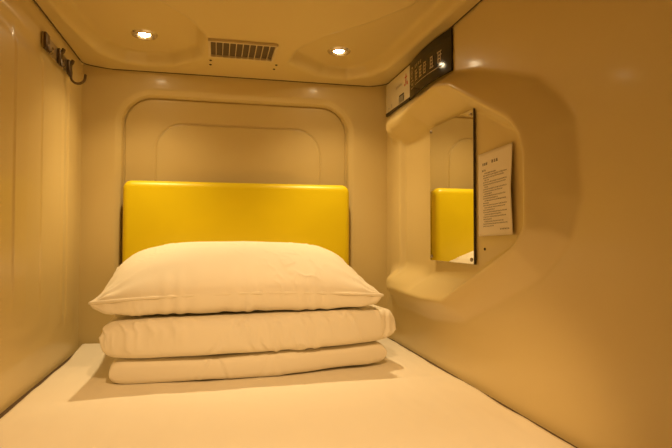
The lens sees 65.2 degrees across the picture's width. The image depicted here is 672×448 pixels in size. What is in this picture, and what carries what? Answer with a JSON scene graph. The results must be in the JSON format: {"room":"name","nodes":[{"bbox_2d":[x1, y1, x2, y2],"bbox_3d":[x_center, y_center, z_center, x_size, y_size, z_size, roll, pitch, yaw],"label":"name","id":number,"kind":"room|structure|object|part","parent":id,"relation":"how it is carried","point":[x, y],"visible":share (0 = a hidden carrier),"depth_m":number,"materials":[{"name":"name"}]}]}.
{"room":"hotel room","nodes":[
{"label":"hotel room","id":0,"kind":"room"},
{"bbox_2d":[0,0,82,413],"bbox_3d":[-0.640,-0.035,0.757,0.011,1.180,2.174,0,-1,-13],"label":"wall","id":1,"kind":"structure","parent":0,"point":[41,107],"depth_m":1.36,"materials":[{"name":"beige plastic"}]},
{"bbox_2d":[0,355,72,418],"bbox_3d":[-0.628,0.405,0.720,0.016,0.009,2.110,0,-1,-13],"label":"trim","id":2,"kind":"structure","parent":1,"relation":"attached to","point":[15,403],"depth_m":1.29,"materials":[{"name":"plastic"}]},
{"bbox_2d":[42,31,86,84],"bbox_3d":[-0.771,-0.468,1.509,0.057,0.077,0.270,0,-1,-13],"label":"hook rail","id":3,"kind":"object","parent":1,"relation":"attached to","point":[56,53],"visible":1,"depth_m":1.50,"materials":[{"name":"metal"}]},
{"bbox_3d":[-0.797,-0.481,1.504,0.005,0.042,0.270,0,-1,-13],"label":"plate","id":4,"kind":"part","parent":3,"relation":"part of","materials":[{"name":"metal"}]},
{"bbox_2d":[79,64,386,346],"bbox_3d":[-0.343,-0.008,1.939,1.140,1.188,0.040,0,-1,-13],"label":"wall","id":5,"kind":"structure","parent":0,"point":[140,126],"depth_m":1.93,"materials":[{"name":"beige plastic"}]},
{"bbox_2d":[122,180,348,264],"bbox_3d":[-0.342,0.123,1.889,0.800,0.542,0.065,0,-1,-13],"label":"headboard","id":6,"kind":"object","parent":5,"relation":"attached to","point":[155,213],"visible":0.42,"depth_m":1.86,"materials":[{"name":"yellow faux leather"}]},
{"bbox_2d":[35,0,479,85],"bbox_3d":[-0.100,-0.583,0.890,1.140,0.046,2.180,0,-1,-13],"label":"ceiling","id":7,"kind":"structure","parent":0,"point":[383,37],"depth_m":1.55,"materials":[{"name":"beige plastic"}]},
{"bbox_2d":[131,29,157,39],"bbox_3d":[-0.591,-0.584,1.620,0.080,0.010,0.080,0,-1,-13],"label":"recessed light","id":8,"kind":"object","parent":7,"relation":"in","point":[145,33],"visible":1,"depth_m":1.61,"materials":[{"name":"silver metal"}]},
{"bbox_2d":[208,38,277,61],"bbox_3d":[-0.291,-0.540,1.636,0.208,0.010,0.146,0,-1,-13],"label":"ceiling vent","id":9,"kind":"object","parent":7,"relation":"in","point":[217,48],"visible":1,"depth_m":1.63,"materials":[{"name":"beige plastic"}]},
{"bbox_2d":[327,47,350,55],"bbox_3d":[0.010,-0.580,1.764,0.080,0.010,0.080,0,-1,-13],"label":"recessed light","id":10,"kind":"object","parent":7,"relation":"in","point":[338,51],"visible":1,"depth_m":1.75,"materials":[{"name":"silver metal"}]},
{"bbox_2d":[386,0,671,447],"bbox_3d":[0.439,-0.029,1.002,0.094,1.185,2.174,0,-1,-14],"label":"wall","id":11,"kind":"structure","parent":0,"point":[563,320],"depth_m":1.01,"materials":[{"name":"beige plastic"}]},
{"bbox_2d":[33,0,481,86],"bbox_3d":[-0.101,-0.567,0.894,1.098,0.013,2.129,0,-1,-13],"label":"trim","id":12,"kind":"structure","parent":11,"relation":"attached to","point":[33,0],"depth_m":1.85,"materials":[{"name":"beige plastic"}]},
{"bbox_2d":[386,28,452,116],"bbox_3d":[0.255,-0.483,1.756,0.020,0.122,0.580,0,-1,-13],"label":"wall sign","id":13,"kind":"object","parent":11,"relation":"attached to","point":[435,60],"visible":1,"depth_m":1.65,"materials":[{"name":"black plastic"}]},
{"bbox_3d":[0.226,-0.480,1.916,0.006,0.120,0.255,0,-1,-13],"label":"cream panel","id":14,"kind":"part","parent":13,"relation":"part of","materials":[{"name":"beige plastic"}]},
{"bbox_3d":[0.284,-0.487,1.632,0.020,0.120,0.325,0,-1,-13],"label":"black panel","id":15,"kind":"part","parent":13,"relation":"part of","materials":[{"name":"black plastic"}]},
{"bbox_2d":[430,108,475,264],"bbox_3d":[0.337,-0.099,1.546,0.010,0.421,0.280,0,-1,-14],"label":"mirror","id":16,"kind":"object","parent":11,"relation":"attached to","point":[452,142],"visible":1,"depth_m":1.52,"materials":[{"name":"mirror"}]},
{"bbox_2d":[389,338,577,447],"bbox_3d":[0.439,0.413,0.963,0.012,0.009,2.110,0,-1,-13],"label":"trim","id":17,"kind":"structure","parent":11,"relation":"attached to","point":[389,338],"depth_m":1.22,"materials":[{"name":"plastic"}]},
{"bbox_2d":[478,142,512,235],"bbox_3d":[0.396,-0.079,1.310,0.007,0.220,0.172,0,-1,-9],"label":"paper notice","id":18,"kind":"object","parent":11,"relation":"attached to","point":[495,165],"visible":1,"depth_m":1.30,"materials":[{"name":"white paper"}]},
{"bbox_3d":[-0.099,0.579,0.852,1.200,0.040,2.260,0,-1,-13],"label":"floor","id":19,"kind":"structure","parent":0,"visible":0},
{"bbox_2d":[0,338,574,447],"bbox_3d":[-0.102,0.469,0.868,1.081,0.174,2.108,0,-1,-13],"label":"bed","id":20,"kind":"object","parent":19,"relation":"on","point":[399,400],"visible":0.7,"depth_m":1.12,"materials":[{"name":"white fabric"}]},
{"bbox_2d":[99,305,395,383],"bbox_3d":[-0.261,0.330,1.603,0.807,0.171,0.471,1,-1,-17],"label":"duvet","id":21,"kind":"object","parent":20,"relation":"on","point":[156,348],"visible":0.88,"depth_m":1.38,"materials":[{"name":"white fabric"}]},
{"bbox_2d":[88,241,383,315],"bbox_3d":[-0.295,0.149,1.613,0.773,0.192,0.457,0,-1,-14],"label":"pillow","id":22,"kind":"object","parent":21,"relation":"on","point":[232,276],"visible":1,"depth_m":1.43,"materials":[{"name":"white fabric"}]}
]}

